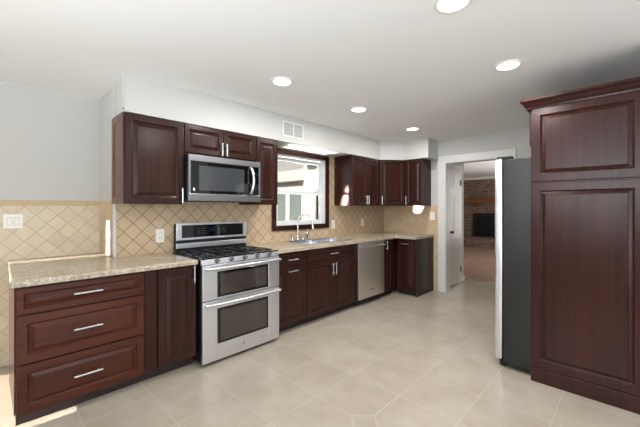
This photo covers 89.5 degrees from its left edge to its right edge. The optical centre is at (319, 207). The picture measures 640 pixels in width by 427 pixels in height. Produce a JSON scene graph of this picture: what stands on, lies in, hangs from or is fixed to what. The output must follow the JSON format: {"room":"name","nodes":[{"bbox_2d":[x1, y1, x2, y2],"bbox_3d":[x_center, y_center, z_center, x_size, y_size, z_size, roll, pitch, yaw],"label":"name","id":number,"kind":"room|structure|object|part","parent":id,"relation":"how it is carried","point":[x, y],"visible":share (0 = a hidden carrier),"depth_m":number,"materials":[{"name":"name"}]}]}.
{"room":"kitchen","nodes":[
{"label":"kitchen","id":0,"kind":"room"},
{"bbox_2d":[0,80,98,366],"bbox_3d":[-3.619,0.135,1.891,0.124,2.440,3.900,0,0,44],"label":"wall","id":1,"kind":"structure","parent":0,"point":[49,139],"depth_m":2.96,"materials":[{"name":"paint"}]},
{"bbox_2d":[3,214,22,228],"bbox_3d":[-2.657,0.119,2.795,0.012,0.124,0.124,0,0,44],"label":"light switch","id":2,"kind":"object","parent":1,"relation":"attached to","point":[10,221],"visible":1,"depth_m":2.79,"materials":[{"name":"white plastic"}]},
{"bbox_2d":[99,89,111,256],"bbox_3d":[-2.024,0.135,3.131,0.458,2.440,0.100,0,0,44],"label":"wall","id":3,"kind":"structure","parent":0,"point":[105,103],"depth_m":3.09,"materials":[{"name":"paint"}]},
{"bbox_2d":[112,147,383,257],"bbox_3d":[-0.318,0.135,4.479,0.126,2.440,4.432,0,0,44],"label":"wall","id":4,"kind":"structure","parent":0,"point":[136,224],"depth_m":3.53,"materials":[{"name":"tile"}]},
{"bbox_2d":[112,112,183,203],"bbox_3d":[-1.519,-0.404,2.870,0.383,0.742,0.489,0,0,44],"label":"upper cabinet","id":5,"kind":"object","parent":4,"relation":"attached to","point":[148,152],"visible":1,"depth_m":2.74,"materials":[{"name":"brown wood"}]},
{"bbox_3d":[-1.706,-0.404,2.716,0.326,0.742,0.008,0,0,44],"label":"panel","id":6,"kind":"part","parent":5,"relation":"part of","materials":[{"name":"brown wood"}]},
{"bbox_2d":[112,73,124,118],"bbox_3d":[-1.697,-0.931,2.710,0.341,0.304,0.012,0,0,44],"label":"trim","id":7,"kind":"structure","parent":5,"relation":"on","point":[123,74],"depth_m":2.60,"materials":[{"name":"white paint"}]},
{"bbox_3d":[-1.241,-0.108,2.909,0.036,0.135,0.012,0,0,44],"label":"handle","id":8,"kind":"part","parent":5,"relation":"part of","materials":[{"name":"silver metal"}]},
{"bbox_2d":[156,229,163,242],"bbox_3d":[-1.544,0.272,3.117,0.009,0.130,0.080,0,0,44],"label":"wall outlet","id":9,"kind":"object","parent":4,"relation":"attached to","point":[159,232],"visible":1,"depth_m":3.11,"materials":[{"name":"white plastic"}]},
{"bbox_2d":[184,123,255,161],"bbox_3d":[-1.075,-0.631,3.331,0.383,0.288,0.785,0,0,44],"label":"upper cabinet","id":10,"kind":"object","parent":4,"relation":"attached to","point":[198,140],"visible":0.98,"depth_m":3.19,"materials":[{"name":"brown wood"}]},
{"bbox_3d":[-1.106,-0.640,3.089,0.020,0.262,0.387,0,0,44],"label":"door","id":11,"kind":"part","parent":10,"relation":"part of","materials":[{"name":"brown wood"}]},
{"bbox_3d":[-0.835,-0.640,3.371,0.020,0.262,0.388,0,0,44],"label":"door","id":12,"kind":"part","parent":10,"relation":"part of","materials":[{"name":"brown wood"}]},
{"bbox_2d":[184,154,259,202],"bbox_3d":[-1.039,-0.270,3.296,0.481,0.426,0.781,0,0,44],"label":"microwave","id":13,"kind":"object","parent":4,"relation":"attached to","point":[206,178],"visible":0.98,"depth_m":3.11,"materials":[{"name":"silver metal"}]},
{"bbox_3d":[-0.917,-0.277,3.178,0.025,0.295,0.736,0,0,44],"label":"glass door","id":14,"kind":"part","parent":13,"relation":"part of","materials":[{"name":"black glass"}]},
{"bbox_3d":[-0.701,-0.281,3.345,0.066,0.292,0.029,0,0,27],"label":"handle","id":15,"kind":"part","parent":13,"relation":"part of","materials":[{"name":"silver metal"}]},
{"bbox_2d":[239,137,277,204],"bbox_3d":[-0.711,-0.404,3.735,0.347,0.742,0.295,0,0,44],"label":"upper cabinet","id":16,"kind":"object","parent":4,"relation":"attached to","point":[266,149],"visible":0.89,"depth_m":3.62,"materials":[{"name":"brown wood"}]},
{"bbox_3d":[-0.593,-0.404,3.621,0.020,0.735,0.289,0,0,44],"label":"door","id":17,"kind":"part","parent":16,"relation":"part of","materials":[{"name":"brown wood"}]},
{"bbox_2d":[272,148,328,230],"bbox_3d":[-0.279,-0.232,4.504,0.137,1.063,1.065,0,0,44],"label":"window","id":18,"kind":"structure","parent":4,"relation":"attached to","point":[322,162],"depth_m":4.62,"materials":[{"name":"brown wood"}]},
{"bbox_3d":[-0.310,-0.426,4.524,0.034,0.481,0.879,0,0,44],"label":"sash","id":19,"kind":"part","parent":18,"relation":"part of","materials":[{"name":"glass"}]},
{"bbox_3d":[-0.283,-0.004,4.498,0.034,0.441,0.879,0,0,44],"label":"sash","id":20,"kind":"part","parent":18,"relation":"part of","materials":[{"name":"white plastic"}]},
{"bbox_2d":[331,220,334,228],"bbox_3d":[0.204,0.257,4.928,0.012,0.126,0.078,0,0,44],"label":"light switch","id":21,"kind":"object","parent":4,"relation":"attached to","point":[332,221],"visible":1,"depth_m":4.92,"materials":[{"name":"white plastic"}]},
{"bbox_2d":[334,155,379,205],"bbox_3d":[0.607,-0.404,5.076,0.383,0.742,0.719,0,0,44],"label":"upper cabinet","id":22,"kind":"object","parent":4,"relation":"attached to","point":[356,178],"visible":1,"depth_m":4.88,"materials":[{"name":"brown wood"}]},
{"bbox_3d":[0.585,-0.404,4.844,0.020,0.735,0.350,0,0,44],"label":"door","id":23,"kind":"part","parent":22,"relation":"part of","materials":[{"name":"brown wood"}]},
{"bbox_3d":[0.834,-0.404,5.102,0.020,0.735,0.358,0,0,44],"label":"door","id":24,"kind":"part","parent":22,"relation":"part of","materials":[{"name":"brown wood"}]},
{"bbox_2d":[379,160,404,205],"bbox_3d":[1.167,-0.404,5.494,0.609,0.742,0.663,0,0,44],"label":"upper cabinet","id":25,"kind":"object","parent":4,"relation":"attached to","point":[392,172],"visible":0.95,"depth_m":5.25,"materials":[{"name":"brown wood"}]},
{"bbox_2d":[113,73,437,159],"bbox_3d":[0.047,-0.930,4.037,1.023,0.307,4.319,0,0,44],"label":"soffit","id":26,"kind":"structure","parent":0,"point":[143,96],"depth_m":3.42,"materials":[{"name":"white paint"}]},
{"bbox_2d":[282,120,303,139],"bbox_3d":[-0.320,-0.930,3.882,0.010,0.190,0.336,0,0,44],"label":"vent register","id":27,"kind":"object","parent":26,"relation":"attached to","point":[289,129],"visible":1,"depth_m":3.87,"materials":[{"name":"white paint"}]},
{"bbox_2d":[0,0,639,177],"bbox_3d":[2.291,-1.145,4.250,9.200,0.120,15.500,0,0,44],"label":"ceiling","id":28,"kind":"structure","parent":0,"point":[409,63],"depth_m":2.23,"materials":[{"name":"paint"}]},
{"bbox_2d":[271,77,292,85],"bbox_3d":[-0.326,-1.080,2.774,0.196,0.009,0.196,0,0,44],"label":"recessed light","id":29,"kind":"object","parent":28,"relation":"in","point":[279,81],"visible":1,"depth_m":2.77,"materials":[{"name":"white plastic"}]},
{"bbox_2d":[350,107,366,111],"bbox_3d":[0.426,-1.080,3.562,0.196,0.009,0.196,0,0,44],"label":"recessed light","id":30,"kind":"object","parent":28,"relation":"in","point":[357,109],"visible":1,"depth_m":3.56,"materials":[{"name":"white plastic"}]},
{"bbox_2d":[405,127,419,130],"bbox_3d":[1.272,-1.080,4.440,0.196,0.009,0.196,0,0,44],"label":"recessed light","id":31,"kind":"object","parent":28,"relation":"in","point":[409,128],"visible":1,"depth_m":4.41,"materials":[{"name":"white plastic"}]},
{"bbox_2d":[433,0,471,13],"bbox_3d":[0.700,-1.080,1.699,0.196,0.009,0.196,0,0,44],"label":"recessed light","id":32,"kind":"object","parent":28,"relation":"in","point":[447,5],"visible":1,"depth_m":1.73,"materials":[{"name":"white plastic"}]},
{"bbox_2d":[494,59,522,70],"bbox_3d":[1.433,-1.080,2.459,0.196,0.009,0.196,0,0,44],"label":"recessed light","id":33,"kind":"object","parent":28,"relation":"in","point":[507,65],"visible":1,"depth_m":2.46,"materials":[{"name":"white plastic"}]},
{"bbox_2d":[0,247,639,426],"bbox_3d":[2.255,1.405,4.285,9.300,0.100,15.500,0,0,44],"label":"floor","id":34,"kind":"structure","parent":0,"point":[394,359],"depth_m":2.47,"materials":[{"name":"tile"}]},
{"bbox_2d":[9,270,156,425],"bbox_3d":[-1.758,0.918,2.429,0.645,0.874,0.815,0,0,44],"label":"base cabinet","id":35,"kind":"object","parent":34,"relation":"on","point":[74,342],"visible":0.93,"depth_m":2.17,"materials":[{"name":"brown wood"}]},
{"bbox_3d":[-2.059,0.873,2.156,0.587,0.781,0.005,0,0,44],"label":"panel","id":36,"kind":"part","parent":35,"relation":"part of","materials":[{"name":"brown wood"}]},
{"bbox_3d":[-1.589,1.118,2.205,0.020,0.302,0.712,0,0,44],"label":"drawer","id":37,"kind":"part","parent":35,"relation":"part of","materials":[{"name":"brown wood"}]},
{"bbox_3d":[-1.589,0.811,2.205,0.020,0.296,0.712,0,0,44],"label":"drawer","id":38,"kind":"part","parent":35,"relation":"part of","materials":[{"name":"brown wood"}]},
{"bbox_3d":[-1.589,0.574,2.205,0.020,0.162,0.712,0,0,44],"label":"drawer","id":39,"kind":"part","parent":35,"relation":"part of","materials":[{"name":"brown wood"}]},
{"bbox_3d":[-1.568,1.117,2.187,0.036,0.012,0.160,0,0,44],"label":"handle","id":40,"kind":"part","parent":35,"relation":"part of","materials":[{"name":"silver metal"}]},
{"bbox_3d":[-1.568,0.806,2.187,0.036,0.012,0.160,0,0,44],"label":"handle","id":41,"kind":"part","parent":35,"relation":"part of","materials":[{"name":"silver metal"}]},
{"bbox_3d":[-1.568,0.569,2.187,0.036,0.012,0.160,0,0,44],"label":"handle","id":42,"kind":"part","parent":35,"relation":"part of","materials":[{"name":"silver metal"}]},
{"bbox_2d":[8,253,197,287],"bbox_3d":[-1.836,0.460,2.710,1.125,0.038,1.146,0,0,44],"label":"countertop","id":43,"kind":"structure","parent":35,"relation":"on","point":[44,270],"depth_m":2.46,"materials":[{"name":"stone"}]},
{"bbox_2d":[154,265,195,376],"bbox_3d":[-1.365,0.918,2.837,0.645,0.874,0.312,0,0,44],"label":"base cabinet","id":44,"kind":"object","parent":34,"relation":"on","point":[176,286],"visible":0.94,"depth_m":2.63,"materials":[{"name":"brown wood"}]},
{"bbox_3d":[-1.059,0.560,2.716,0.036,0.145,0.012,0,0,44],"label":"handle","id":45,"kind":"part","parent":44,"relation":"part of","materials":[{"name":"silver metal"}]},
{"bbox_2d":[171,221,281,364],"bbox_3d":[-0.917,0.755,3.216,0.756,1.199,0.833,0,0,44],"label":"range","id":46,"kind":"object","parent":34,"relation":"on","point":[237,283],"visible":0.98,"depth_m":3.00,"materials":[{"name":"silver metal"}]},
{"bbox_3d":[-1.129,0.240,3.445,0.014,0.169,0.798,0,0,44],"label":"backguard frame","id":47,"kind":"part","parent":46,"relation":"part of","materials":[{"name":"metal"}]},
{"bbox_3d":[-1.131,0.240,3.446,0.011,0.123,0.696,0,0,44],"label":"control glass","id":48,"kind":"part","parent":46,"relation":"part of","materials":[{"name":"black glass"}]},
{"bbox_2d":[172,246,277,259],"bbox_3d":[-0.937,0.441,3.228,0.620,0.016,0.822,0,0,44],"label":"cooktop","id":49,"kind":"object","parent":46,"relation":"in","point":[206,252],"depth_m":3.14,"materials":[{"name":"black metal"}]},
{"bbox_3d":[-0.711,0.645,3.010,0.032,0.300,0.818,0,0,44],"label":"oven door","id":50,"kind":"part","parent":46,"relation":"part of","materials":[{"name":"metal"}]},
{"bbox_3d":[-0.711,1.062,3.010,0.032,0.521,0.818,0,0,44],"label":"oven door","id":51,"kind":"part","parent":46,"relation":"part of","materials":[{"name":"metal"}]},
{"bbox_3d":[-0.709,0.667,3.008,0.030,0.223,0.542,0,0,44],"label":"glass","id":52,"kind":"part","parent":46,"relation":"part of","materials":[{"name":"black glass"}]},
{"bbox_3d":[-0.675,0.830,2.976,0.076,0.027,0.798,0,0,44],"label":"handle","id":53,"kind":"part","parent":46,"relation":"part of","materials":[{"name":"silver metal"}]},
{"bbox_3d":[-0.709,1.029,3.008,0.030,0.306,0.542,0,0,44],"label":"glass","id":54,"kind":"part","parent":46,"relation":"part of","materials":[{"name":"black glass"}]},
{"bbox_3d":[-0.675,0.522,2.976,0.076,0.027,0.798,0,0,44],"label":"handle","id":55,"kind":"part","parent":46,"relation":"part of","materials":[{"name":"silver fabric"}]},
{"bbox_2d":[278,250,306,331],"bbox_3d":[-0.511,0.918,3.723,0.645,0.874,0.455,0,0,44],"label":"base cabinet","id":56,"kind":"object","parent":34,"relation":"on","point":[292,266],"visible":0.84,"depth_m":3.54,"materials":[{"name":"brown wood"}]},
{"bbox_3d":[-0.311,0.563,3.532,0.020,0.140,0.446,0,0,44],"label":"drawer","id":57,"kind":"part","parent":56,"relation":"part of","materials":[{"name":"brown wood"}]},
{"bbox_2d":[302,244,356,323],"bbox_3d":[-0.022,0.918,4.230,0.645,0.874,0.946,0,0,44],"label":"base cabinet","id":58,"kind":"object","parent":34,"relation":"on","point":[331,271],"visible":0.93,"depth_m":3.99,"materials":[{"name":"brown wood"}]},
{"bbox_3d":[0.004,0.952,3.859,0.020,0.618,0.442,0,0,44],"label":"door","id":59,"kind":"part","parent":58,"relation":"part of","materials":[{"name":"brown wood"}]},
{"bbox_3d":[0.159,0.563,4.019,0.020,0.140,0.888,0,0,44],"label":"false drawer","id":60,"kind":"part","parent":58,"relation":"part of","materials":[{"name":"brown wood"}]},
{"bbox_3d":[0.163,0.573,4.051,0.018,0.184,0.912,0,0,44],"label":"rail","id":61,"kind":"part","parent":58,"relation":"part of","materials":[{"name":"brown wood"}]},
{"bbox_2d":[248,232,433,253],"bbox_3d":[0.481,0.460,4.532,0.958,0.038,3.002,0,0,44],"label":"countertop","id":62,"kind":"structure","parent":58,"relation":"on","point":[282,247],"depth_m":4.31,"materials":[{"name":"stone"}]},
{"bbox_2d":[289,214,313,240],"bbox_3d":[-0.240,0.258,4.215,0.201,0.354,0.303,0,0,44],"label":"faucet","id":63,"kind":"object","parent":62,"relation":"on","point":[312,226],"visible":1,"depth_m":4.25,"materials":[{"name":"silver metal"}]},
{"bbox_3d":[-0.200,0.254,4.262,0.231,0.346,0.044,0,0,2],"label":"spout","id":64,"kind":"part","parent":63,"relation":"part of","materials":[{"name":"silver metal"}]},
{"bbox_2d":[284,237,351,244],"bbox_3d":[-0.013,0.523,4.295,0.456,0.176,0.824,0,0,44],"label":"sink","id":65,"kind":"object","parent":62,"relation":"in","point":[326,239],"visible":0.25,"depth_m":4.32,"materials":[{"name":"metal"}]},
{"bbox_3d":[-0.130,0.523,4.121,0.325,0.175,0.352,0,0,44],"label":"bowl","id":66,"kind":"part","parent":65,"relation":"part of","materials":[{"name":"metal"}]},
{"bbox_3d":[0.143,0.523,4.405,0.325,0.175,0.392,0,0,44],"label":"bowl","id":67,"kind":"part","parent":65,"relation":"part of","materials":[{"name":"metal"}]},
{"bbox_3d":[0.313,0.952,4.180,0.020,0.618,0.442,0,0,44],"label":"door","id":68,"kind":"part","parent":58,"relation":"part of","materials":[{"name":"brown wood"}]},
{"bbox_2d":[353,240,385,305],"bbox_3d":[0.542,0.919,4.791,0.672,0.872,0.638,0,0,44],"label":"dishwasher","id":69,"kind":"object","parent":34,"relation":"on","point":[370,255],"visible":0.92,"depth_m":4.57,"materials":[{"name":"silver metal"}]},
{"bbox_3d":[0.763,0.543,4.578,0.058,0.023,0.540,0,0,44],"label":"handle","id":70,"kind":"part","parent":69,"relation":"part of","materials":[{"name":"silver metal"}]},
{"bbox_2d":[380,238,395,296],"bbox_3d":[0.888,0.918,5.168,0.636,0.874,0.348,0,0,44],"label":"base cabinet","id":71,"kind":"object","parent":34,"relation":"on","point":[390,247],"visible":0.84,"depth_m":4.97,"materials":[{"name":"brown wood"}]},
{"bbox_3d":[1.038,0.877,4.932,0.020,0.768,0.211,0,0,44],"label":"door","id":72,"kind":"part","parent":71,"relation":"part of","materials":[{"name":"brown wood"}]},
{"bbox_2d":[397,237,433,297],"bbox_3d":[1.518,0.918,5.170,0.333,0.874,0.640,0,0,44],"label":"base cabinet","id":73,"kind":"object","parent":34,"relation":"on","point":[415,258],"visible":0.98,"depth_m":5.00,"materials":[{"name":"brown wood"}]},
{"bbox_3d":[1.322,0.877,4.979,0.294,0.768,0.020,0,0,44],"label":"door","id":74,"kind":"part","parent":73,"relation":"part of","materials":[{"name":"brown wood"}]},
{"bbox_3d":[1.650,0.918,5.069,0.004,0.873,0.602,0,0,44],"label":"panel","id":75,"kind":"part","parent":73,"relation":"part of","materials":[{"name":"brown wood"}]},
{"bbox_2d":[464,236,494,248],"bbox_3d":[5.687,1.185,10.858,4.680,0.340,0.469,0,0,44],"label":"hearth","id":76,"kind":"object","parent":34,"relation":"on","point":[469,241],"visible":0.13,"depth_m":10.89,"materials":[{"name":"red brick"}]},
{"bbox_2d":[495,156,530,369],"bbox_3d":[2.102,0.460,2.821,0.928,1.790,0.900,0,0,44],"label":"refrigerator","id":77,"kind":"object","parent":34,"relation":"on","point":[512,175],"visible":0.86,"depth_m":2.68,"materials":[{"name":"black metal"}]},
{"bbox_3d":[1.695,0.436,2.935,0.060,1.707,0.497,0,0,44],"label":"door","id":78,"kind":"part","parent":77,"relation":"part of","materials":[{"name":"metal"}]},
{"bbox_2d":[519,76,639,413],"bbox_3d":[2.196,0.255,2.680,0.713,2.200,1.058,0,0,44],"label":"tall cabinet","id":79,"kind":"object","parent":34,"relation":"on","point":[584,142],"visible":1,"depth_m":2.29,"materials":[{"name":"brown wood"}]},
{"bbox_3d":[1.845,-0.632,2.746,0.020,0.275,0.464,0,0,44],"label":"overhead door","id":80,"kind":"part","parent":79,"relation":"part of","materials":[{"name":"brown wood"}]},
{"bbox_3d":[2.196,-0.805,2.680,0.713,0.080,1.058,0,0,44],"label":"crown moulding","id":81,"kind":"part","parent":79,"relation":"part of","materials":[{"name":"brown wood"}]},
{"bbox_3d":[1.894,-0.488,2.317,0.644,0.574,0.020,0,0,44],"label":"panel","id":82,"kind":"part","parent":79,"relation":"part of","materials":[{"name":"brown wood"}]},
{"bbox_3d":[1.894,0.524,2.317,0.644,1.431,0.020,0,0,44],"label":"panel","id":83,"kind":"part","parent":79,"relation":"part of","materials":[{"name":"brown wood"}]},
{"bbox_3d":[1.893,1.299,2.317,0.645,0.112,0.022,0,0,44],"label":"board","id":84,"kind":"part","parent":79,"relation":"part of","materials":[{"name":"brown wood"}]},
{"bbox_2d":[384,127,530,290],"bbox_3d":[2.472,0.135,4.784,3.479,2.440,0.120,0,0,44],"label":"wall","id":85,"kind":"structure","parent":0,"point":[401,219],"depth_m":5.24,"materials":[{"name":"paint"}]},
{"bbox_2d":[405,159,430,205],"bbox_3d":[1.597,-0.404,5.288,0.298,0.742,0.363,0,0,44],"label":"upper cabinet","id":86,"kind":"object","parent":85,"relation":"attached to","point":[417,171],"visible":1,"depth_m":5.18,"materials":[{"name":"brown wood"}]},
{"bbox_3d":[1.505,-0.404,5.188,0.284,0.735,0.020,0,0,44],"label":"door","id":87,"kind":"part","parent":86,"relation":"part of","materials":[{"name":"brown wood"}]},
{"bbox_2d":[430,212,434,219],"bbox_3d":[1.844,0.139,5.297,0.085,0.126,0.012,0,0,44],"label":"light switch","id":88,"kind":"object","parent":85,"relation":"attached to","point":[432,214],"visible":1,"depth_m":5.29,"materials":[{"name":"white plastic"}]},
{"bbox_2d":[454,163,463,275],"bbox_3d":[2.303,0.135,5.711,0.110,2.440,0.979,0,0,44],"label":"wall","id":89,"kind":"structure","parent":0,"point":[459,164],"depth_m":5.98,"materials":[{"name":"white paint"}]},
{"bbox_2d":[450,164,460,285],"bbox_3d":[2.344,0.300,5.596,0.105,2.110,0.743,0,0,44],"label":"door","id":90,"kind":"structure","parent":89,"relation":"in","point":[455,170],"depth_m":5.65,"materials":[{"name":"white paint"}]},
{"bbox_2d":[438,148,515,292],"bbox_3d":[2.358,0.268,4.892,1.106,2.175,0.158,0,0,44],"label":"door frame","id":91,"kind":"structure","parent":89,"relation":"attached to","point":[444,162],"depth_m":5.15,"materials":[{"name":"white paint"}]},
{"bbox_2d":[464,179,494,237],"bbox_3d":[5.965,0.135,11.125,4.750,2.440,0.300,0,0,44],"label":"brick wall","id":92,"kind":"structure","parent":0,"point":[481,188],"depth_m":11.36,"materials":[{"name":"brown brick"}]},
{"bbox_2d":[464,198,494,206],"bbox_3d":[5.686,-0.185,11.016,2.200,0.300,0.240,0,0,44],"label":"mantel","id":93,"kind":"object","parent":92,"relation":"attached to","point":[478,201],"visible":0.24,"depth_m":11.11,"materials":[{"name":"brown wood"}]},
{"bbox_2d":[464,176,494,179],"bbox_3d":[5.847,-1.034,11.002,4.730,0.099,0.039,0,0,44],"label":"trim","id":94,"kind":"structure","parent":92,"relation":"attached to","point":[481,177],"depth_m":11.25,"materials":[{"name":"white paint"}]},
{"bbox_2d":[472,213,494,236],"bbox_3d":[5.850,0.600,10.999,1.240,0.820,0.039,0,0,44],"label":"fireplace","id":95,"kind":"object","parent":92,"relation":"attached to","point":[483,224],"visible":0.52,"depth_m":11.18,"materials":[{"name":"metal"}]},
{"label":"outside","id":96,"kind":"structure","parent":0,"visible":0},
{"bbox_3d":[-16.106,1.495,29.410,55.990,0.040,100.000,0,0,44],"label":"ground","id":97,"kind":"structure","parent":96,"visible":0},
{"bbox_2d":[278,161,317,220],"bbox_3d":[-0.798,-0.825,11.925,10.300,4.600,4.934,0,0,44],"label":"house","id":98,"kind":"structure","parent":97,"relation":"on","point":[290,206],"depth_m":9.52,"materials":[{"name":"beige"}]},
{"bbox_3d":[-1.016,0.065,9.991,1.370,1.020,0.018,0,0,44],"label":"pane","id":99,"kind":"part","parent":98,"relation":"part of","materials":[{"name":"glass"}]}
]}

